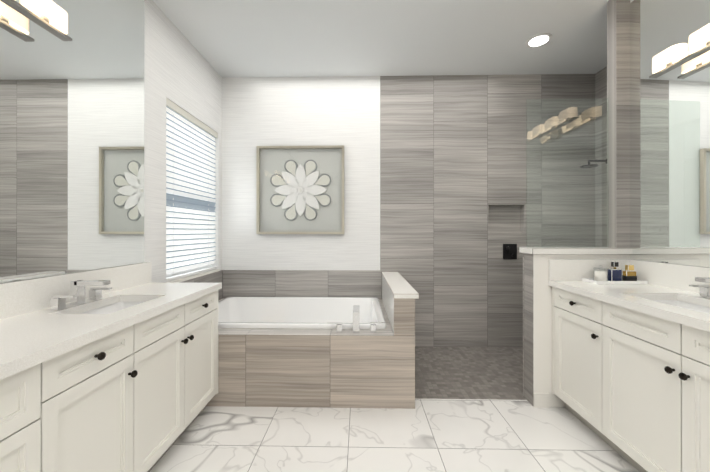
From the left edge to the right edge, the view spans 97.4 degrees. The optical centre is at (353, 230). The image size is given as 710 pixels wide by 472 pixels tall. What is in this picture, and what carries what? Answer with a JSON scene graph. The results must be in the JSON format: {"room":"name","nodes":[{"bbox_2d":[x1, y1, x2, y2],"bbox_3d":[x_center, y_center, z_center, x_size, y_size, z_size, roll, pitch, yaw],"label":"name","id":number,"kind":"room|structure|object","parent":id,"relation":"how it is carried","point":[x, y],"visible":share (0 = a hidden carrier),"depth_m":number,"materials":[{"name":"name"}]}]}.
{"room":"bathroom","nodes":[
{"label":"bathroom","id":0,"kind":"room"},
{"bbox_2d":[4,0,221,282],"bbox_3d":[-1.596,-0.219,0.677,0.150,2.975,5.985,0,0,1],"label":"wall","id":1,"kind":"structure","parent":0,"point":[180,71],"depth_m":2.44,"materials":[{"name":"paint"}]},
{"bbox_2d":[0,0,144,282],"bbox_3d":[-1.508,-0.705,1.123,0.005,1.853,2.180,0,0,1],"label":"mirror","id":2,"kind":"object","parent":1,"relation":"attached to","point":[72,156],"visible":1,"depth_m":1.67,"materials":[{"name":"clear glass"}]},
{"bbox_2d":[0,0,71,40],"bbox_3d":[-1.435,-0.950,1.087,0.140,0.172,0.890,0,0,1],"label":"sconce","id":3,"kind":"object","parent":2,"relation":"attached to","point":[50,16],"visible":1,"depth_m":1.40,"materials":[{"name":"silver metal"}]},
{"bbox_2d":[0,262,151,317],"bbox_3d":[-1.506,0.298,0.794,0.020,0.149,2.943,0,0,1],"label":"backsplash","id":4,"kind":"structure","parent":1,"relation":"attached to","point":[20,297],"depth_m":1.55,"materials":[{"name":"white stone"}]},
{"bbox_2d":[166,98,217,281],"bbox_3d":[-1.509,-0.325,2.928,0.058,1.465,0.902,0,0,1],"label":"window blind","id":5,"kind":"object","parent":1,"relation":"attached to","point":[190,186],"visible":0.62,"depth_m":2.85,"materials":[{"name":"white plastic"}]},
{"bbox_2d":[166,265,218,282],"bbox_3d":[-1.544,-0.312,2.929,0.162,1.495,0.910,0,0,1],"label":"window sill","id":6,"kind":"structure","parent":1,"relation":"in","point":[191,276],"depth_m":2.87,"materials":[{"name":"white plastic"}]},
{"bbox_2d":[153,0,608,77],"bbox_3d":[0.497,-1.757,0.636,4.337,0.100,5.985,0,0,1],"label":"ceiling","id":7,"kind":"structure","parent":0,"point":[275,38],"depth_m":2.72,"materials":[{"name":"white paint"}]},
{"bbox_2d":[525,33,551,47],"bbox_3d":[1.655,-1.700,2.791,0.210,0.009,0.210,0,0,1],"label":"recessed light","id":8,"kind":"object","parent":7,"relation":"in","point":[538,40],"visible":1,"depth_m":2.78,"materials":[{"name":"white plastic"}]},
{"bbox_2d":[149,399,638,471],"bbox_3d":[0.497,1.318,0.633,4.337,0.100,5.985,0,0,1],"label":"floor","id":9,"kind":"structure","parent":0,"point":[460,435],"depth_m":1.88,"materials":[{"name":"stone"}]},
{"bbox_2d":[0,286,221,471],"bbox_3d":[-1.243,0.841,0.793,0.546,0.854,2.934,0,0,1],"label":"bathroom vanity","id":10,"kind":"object","parent":9,"relation":"on","point":[121,375],"depth_m":1.32,"materials":[{"name":"white paint"}]},
{"bbox_2d":[0,282,221,373],"bbox_3d":[-1.249,0.393,0.789,0.535,0.041,2.943,0,0,1],"label":"countertop","id":11,"kind":"structure","parent":10,"relation":"on","point":[34,335],"depth_m":1.29,"materials":[{"name":"white stone"}]},
{"bbox_2d":[50,280,111,309],"bbox_3d":[-1.340,0.314,1.589,0.170,0.120,0.250,0,0,1],"label":"faucet","id":12,"kind":"object","parent":11,"relation":"on","point":[76,296],"visible":1,"depth_m":1.57,"materials":[{"name":"silver metal"}]},
{"bbox_2d":[72,298,147,313],"bbox_3d":[-1.235,0.487,1.617,0.292,0.168,0.433,0,0,1],"label":"sink","id":13,"kind":"object","parent":11,"relation":"in","point":[105,307],"depth_m":1.76,"materials":[{"name":"white ceramic"}]},
{"bbox_2d":[179,270,418,408],"bbox_3d":[-0.499,0.853,2.841,1.955,0.835,1.211,0,0,1],"label":"bathtub surround","id":14,"kind":"object","parent":9,"relation":"on","point":[316,368],"visible":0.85,"depth_m":2.25,"materials":[{"name":"tile"}]},
{"bbox_2d":[218,297,385,328],"bbox_3d":[-0.566,0.932,2.898,1.645,0.428,1.010,0,0,1],"label":"bathtub","id":15,"kind":"object","parent":14,"relation":"in","point":[284,312],"visible":0.5,"depth_m":3.33,"materials":[{"name":"white ceramic"}]},
{"bbox_2d":[327,305,384,332],"bbox_3d":[0.021,0.672,2.389,0.430,0.155,0.214,0,0,1],"label":"tub faucet","id":16,"kind":"object","parent":14,"relation":"on","point":[356,309],"visible":1,"depth_m":2.29,"materials":[{"name":"silver metal"}]},
{"bbox_2d":[415,346,526,399],"bbox_3d":[1.531,1.269,2.873,2.160,0.004,1.065,0,0,1],"label":"mosaic shower floor","id":17,"kind":"structure","parent":9,"relation":"on","point":[468,372],"depth_m":2.77,"materials":[{"name":"grey tile"}]},
{"bbox_2d":[519,247,631,407],"bbox_3d":[1.636,0.697,2.318,0.708,1.146,0.187,0,0,1],"label":"wall","id":18,"kind":"structure","parent":9,"relation":"on","point":[537,341],"depth_m":2.25,"materials":[{"name":"paint"}]},
{"bbox_2d":[526,98,608,246],"bbox_3d":[1.589,-0.429,2.321,0.598,1.102,0.010,0,0,1],"label":"glass panel","id":19,"kind":"object","parent":18,"relation":"on","point":[568,172],"visible":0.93,"depth_m":2.32,"materials":[{"name":"clear glass"}]},
{"bbox_2d":[607,0,629,247],"bbox_3d":[1.940,-0.790,2.283,0.100,1.829,0.082,0,0,1],"label":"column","id":20,"kind":"structure","parent":18,"relation":"on","point":[618,94],"depth_m":2.24,"materials":[{"name":"grey tile"}]},
{"bbox_2d":[548,283,709,471],"bbox_3d":[1.658,0.831,0.681,0.594,0.874,3.126,0,0,1],"label":"bathroom vanity","id":21,"kind":"object","parent":9,"relation":"on","point":[631,374],"depth_m":1.57,"materials":[{"name":"white paint"}]},
{"bbox_2d":[548,279,709,326],"bbox_3d":[1.664,0.373,0.676,0.583,0.041,3.136,0,0,1],"label":"countertop","id":22,"kind":"structure","parent":21,"relation":"on","point":[628,294],"depth_m":1.76,"materials":[{"name":"white stone"}]},
{"bbox_2d":[582,262,647,283],"bbox_3d":[1.784,0.283,2.141,0.335,0.142,0.140,0,0,1],"label":"tray","id":23,"kind":"object","parent":22,"relation":"on","point":[616,276],"visible":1,"depth_m":2.12,"materials":[{"name":"white ceramic"}]},
{"bbox_2d":[640,295,709,310],"bbox_3d":[1.675,0.466,1.558,0.332,0.169,0.452,0,0,1],"label":"sink","id":24,"kind":"object","parent":22,"relation":"in","point":[692,303],"depth_m":1.75,"materials":[{"name":"white ceramic"}]},
{"bbox_2d":[689,277,709,297],"bbox_3d":[1.813,0.294,1.555,0.170,0.120,0.250,0,0,1],"label":"faucet","id":25,"kind":"object","parent":22,"relation":"on","point":[704,290],"visible":1,"depth_m":1.64,"materials":[{"name":"silver metal"}]},
{"bbox_2d":[222,74,594,346],"bbox_3d":[0.556,-0.216,3.527,4.337,2.975,0.200,0,0,1],"label":"wall","id":26,"kind":"structure","parent":0,"point":[437,176],"depth_m":3.42,"materials":[{"name":"tile"}]},
{"bbox_2d":[256,145,343,233],"bbox_3d":[-0.582,-0.446,3.426,0.960,0.965,0.045,0,0,1],"label":"framed artwork","id":27,"kind":"object","parent":26,"relation":"attached to","point":[299,189],"visible":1,"depth_m":3.43,"materials":[{"name":"beige"}]},
{"bbox_2d":[503,244,516,258],"bbox_3d":[1.702,0.226,3.377,0.150,0.170,0.051,0,0,1],"label":"shower valve","id":28,"kind":"object","parent":26,"relation":"attached to","point":[509,251],"visible":1,"depth_m":3.39,"materials":[{"name":"black metal"}]},
{"bbox_2d":[548,259,631,278],"bbox_3d":[1.684,0.280,2.234,0.561,0.149,0.020,0,0,1],"label":"backsplash","id":29,"kind":"structure","parent":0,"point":[557,268],"depth_m":2.23,"materials":[{"name":"white stone"}]},
{"bbox_2d":[595,66,606,246],"bbox_3d":[2.357,-0.217,2.912,0.710,2.975,1.357,0,0,1],"label":"wall","id":30,"kind":"structure","parent":0,"point":[600,85],"depth_m":3.30,"materials":[{"name":"tile"}]},
{"bbox_2d":[580,160,606,167],"bbox_3d":[2.480,-0.703,3.203,0.274,0.092,0.150,0,0,1],"label":"shower head","id":31,"kind":"object","parent":30,"relation":"attached to","point":[589,166],"depth_m":3.19},
{"bbox_2d":[632,260,709,290],"bbox_3d":[1.945,0.278,0.671,0.020,0.149,3.136,0,0,1],"label":"backsplash","id":32,"kind":"structure","parent":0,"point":[679,276],"depth_m":1.92,"materials":[{"name":"white stone"}]},
{"bbox_3d":[1.992,-0.220,-0.074,0.100,2.975,4.628,0,0,1],"label":"wall","id":33,"kind":"structure","parent":0,"visible":0},
{"bbox_2d":[630,0,709,266],"bbox_3d":[1.962,-0.715,1.102,0.005,1.833,2.277,0,0,1],"label":"mirror","id":34,"kind":"object","parent":33,"relation":"attached to","point":[669,166],"visible":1,"depth_m":1.95,"materials":[{"name":"clear glass"}]},
{"bbox_2d":[649,23,709,77],"bbox_3d":[1.897,-0.980,1.535,0.140,0.172,0.860,0,0,1],"label":"sconce","id":35,"kind":"object","parent":34,"relation":"attached to","point":[670,58],"visible":1,"depth_m":1.77,"materials":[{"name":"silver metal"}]}
]}

